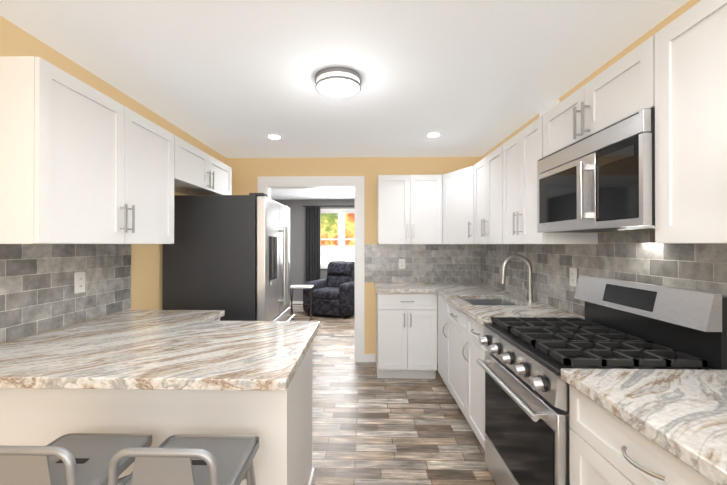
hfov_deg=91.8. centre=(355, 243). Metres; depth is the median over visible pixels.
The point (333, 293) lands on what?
recliner
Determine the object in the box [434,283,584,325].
countertop
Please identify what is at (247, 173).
wall
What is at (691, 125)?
upper cabinet
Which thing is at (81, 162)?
upper cabinet
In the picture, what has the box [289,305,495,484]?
floor
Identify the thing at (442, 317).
base cabinet
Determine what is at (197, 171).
upper cabinet
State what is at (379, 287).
countertop
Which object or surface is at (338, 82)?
flush ceiling light
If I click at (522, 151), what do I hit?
upper cabinet
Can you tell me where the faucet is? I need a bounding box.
[500,255,533,301]
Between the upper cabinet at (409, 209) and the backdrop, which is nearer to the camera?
the upper cabinet at (409, 209)
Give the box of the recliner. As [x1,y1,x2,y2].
[303,261,354,318]
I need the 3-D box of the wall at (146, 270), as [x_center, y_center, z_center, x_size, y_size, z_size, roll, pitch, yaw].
[-1.642,0.175,0.899,0.120,2.360,6.660,0,0,1]
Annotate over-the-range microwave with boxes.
[537,108,654,232]
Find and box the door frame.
[258,176,363,361]
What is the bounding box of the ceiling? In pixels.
[0,0,688,199]
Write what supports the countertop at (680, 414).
on the base cabinet at (607, 447)
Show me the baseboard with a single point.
(369, 357)
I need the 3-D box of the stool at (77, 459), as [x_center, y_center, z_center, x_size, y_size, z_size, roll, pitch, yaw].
[-0.891,0.951,1.109,0.394,0.813,0.418,0,0,1]
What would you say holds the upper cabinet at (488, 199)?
attached to the wall at (685, 7)
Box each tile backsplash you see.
[0,244,130,343]
[365,244,479,282]
[480,230,726,316]
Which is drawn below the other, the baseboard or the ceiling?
the baseboard
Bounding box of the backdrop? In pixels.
[321,213,354,264]
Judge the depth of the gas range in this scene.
1.48 m
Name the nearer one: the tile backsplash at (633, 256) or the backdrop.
the tile backsplash at (633, 256)
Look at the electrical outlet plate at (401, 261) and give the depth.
4.04 m
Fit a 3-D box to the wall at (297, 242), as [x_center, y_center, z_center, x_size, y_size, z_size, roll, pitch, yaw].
[0.427,0.199,7.883,4.600,2.360,0.120,0,0,1]
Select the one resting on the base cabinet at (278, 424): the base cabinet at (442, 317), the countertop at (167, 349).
the countertop at (167, 349)
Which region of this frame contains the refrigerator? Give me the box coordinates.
[162,193,294,320]
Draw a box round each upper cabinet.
[0,56,173,243]
[174,135,231,194]
[377,175,441,243]
[442,165,473,243]
[474,145,502,243]
[503,116,597,243]
[543,35,654,156]
[655,0,726,243]
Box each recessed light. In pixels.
[266,134,282,139]
[425,132,441,137]
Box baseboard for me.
[290,301,374,361]
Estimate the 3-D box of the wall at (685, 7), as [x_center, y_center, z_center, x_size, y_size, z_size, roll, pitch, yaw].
[1.423,0.174,0.828,0.120,2.360,6.660,0,0,1]
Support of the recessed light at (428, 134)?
in the ceiling
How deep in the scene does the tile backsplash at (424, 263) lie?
4.04 m
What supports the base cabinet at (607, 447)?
on the floor
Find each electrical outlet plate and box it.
[74,272,84,293]
[399,259,404,268]
[570,268,576,286]
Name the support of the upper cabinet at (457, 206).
attached to the wall at (685, 7)
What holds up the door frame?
attached to the wall at (247, 173)
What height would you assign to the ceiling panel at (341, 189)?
0.020 m
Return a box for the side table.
[290,285,313,320]
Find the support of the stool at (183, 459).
on the floor
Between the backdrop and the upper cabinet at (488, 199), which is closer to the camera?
the upper cabinet at (488, 199)
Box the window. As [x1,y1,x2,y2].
[320,209,354,268]
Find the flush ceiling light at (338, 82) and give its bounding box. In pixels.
[315,67,361,97]
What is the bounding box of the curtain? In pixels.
[303,205,354,281]
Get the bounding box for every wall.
[0,16,226,344]
[227,157,480,361]
[273,199,354,300]
[481,0,700,316]
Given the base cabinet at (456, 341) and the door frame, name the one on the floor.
the base cabinet at (456, 341)
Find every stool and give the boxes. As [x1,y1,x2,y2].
[0,433,151,484]
[108,434,258,484]
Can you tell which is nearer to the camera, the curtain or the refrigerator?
the refrigerator
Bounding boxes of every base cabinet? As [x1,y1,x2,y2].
[0,343,314,484]
[376,293,436,378]
[438,295,453,397]
[443,301,466,418]
[462,315,487,449]
[569,385,715,484]
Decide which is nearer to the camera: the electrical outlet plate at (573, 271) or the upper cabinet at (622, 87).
the upper cabinet at (622, 87)
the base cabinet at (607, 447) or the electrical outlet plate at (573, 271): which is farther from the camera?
the electrical outlet plate at (573, 271)
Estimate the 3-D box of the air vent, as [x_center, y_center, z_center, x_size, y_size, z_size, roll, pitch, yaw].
[1.387,-0.904,2.533,0.030,0.168,0.220,0,0,1]
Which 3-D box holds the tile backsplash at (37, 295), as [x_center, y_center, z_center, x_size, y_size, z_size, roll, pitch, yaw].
[-1.561,0.222,1.488,0.010,0.438,1.840,0,0,1]
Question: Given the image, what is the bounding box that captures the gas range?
[477,275,726,484]
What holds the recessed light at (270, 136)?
in the ceiling
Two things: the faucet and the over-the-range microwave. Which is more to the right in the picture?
the over-the-range microwave
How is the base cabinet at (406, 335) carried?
on the floor
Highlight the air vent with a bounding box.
[539,100,559,117]
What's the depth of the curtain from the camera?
7.76 m
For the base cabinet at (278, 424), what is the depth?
1.33 m
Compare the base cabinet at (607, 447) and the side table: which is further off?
the side table
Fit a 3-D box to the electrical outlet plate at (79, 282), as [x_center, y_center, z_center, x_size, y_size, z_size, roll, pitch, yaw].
[-1.540,0.218,1.967,0.008,0.116,0.072,0,0,1]
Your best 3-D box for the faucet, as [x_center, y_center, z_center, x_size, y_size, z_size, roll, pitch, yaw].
[1.236,0.266,2.728,0.253,0.359,0.110,0,0,1]
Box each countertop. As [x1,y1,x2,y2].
[0,310,319,390]
[374,283,433,292]
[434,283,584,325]
[561,368,726,484]
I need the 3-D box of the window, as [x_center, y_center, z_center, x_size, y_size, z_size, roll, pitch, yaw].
[-0.324,-0.091,7.846,1.140,1.360,0.110,0,0,1]

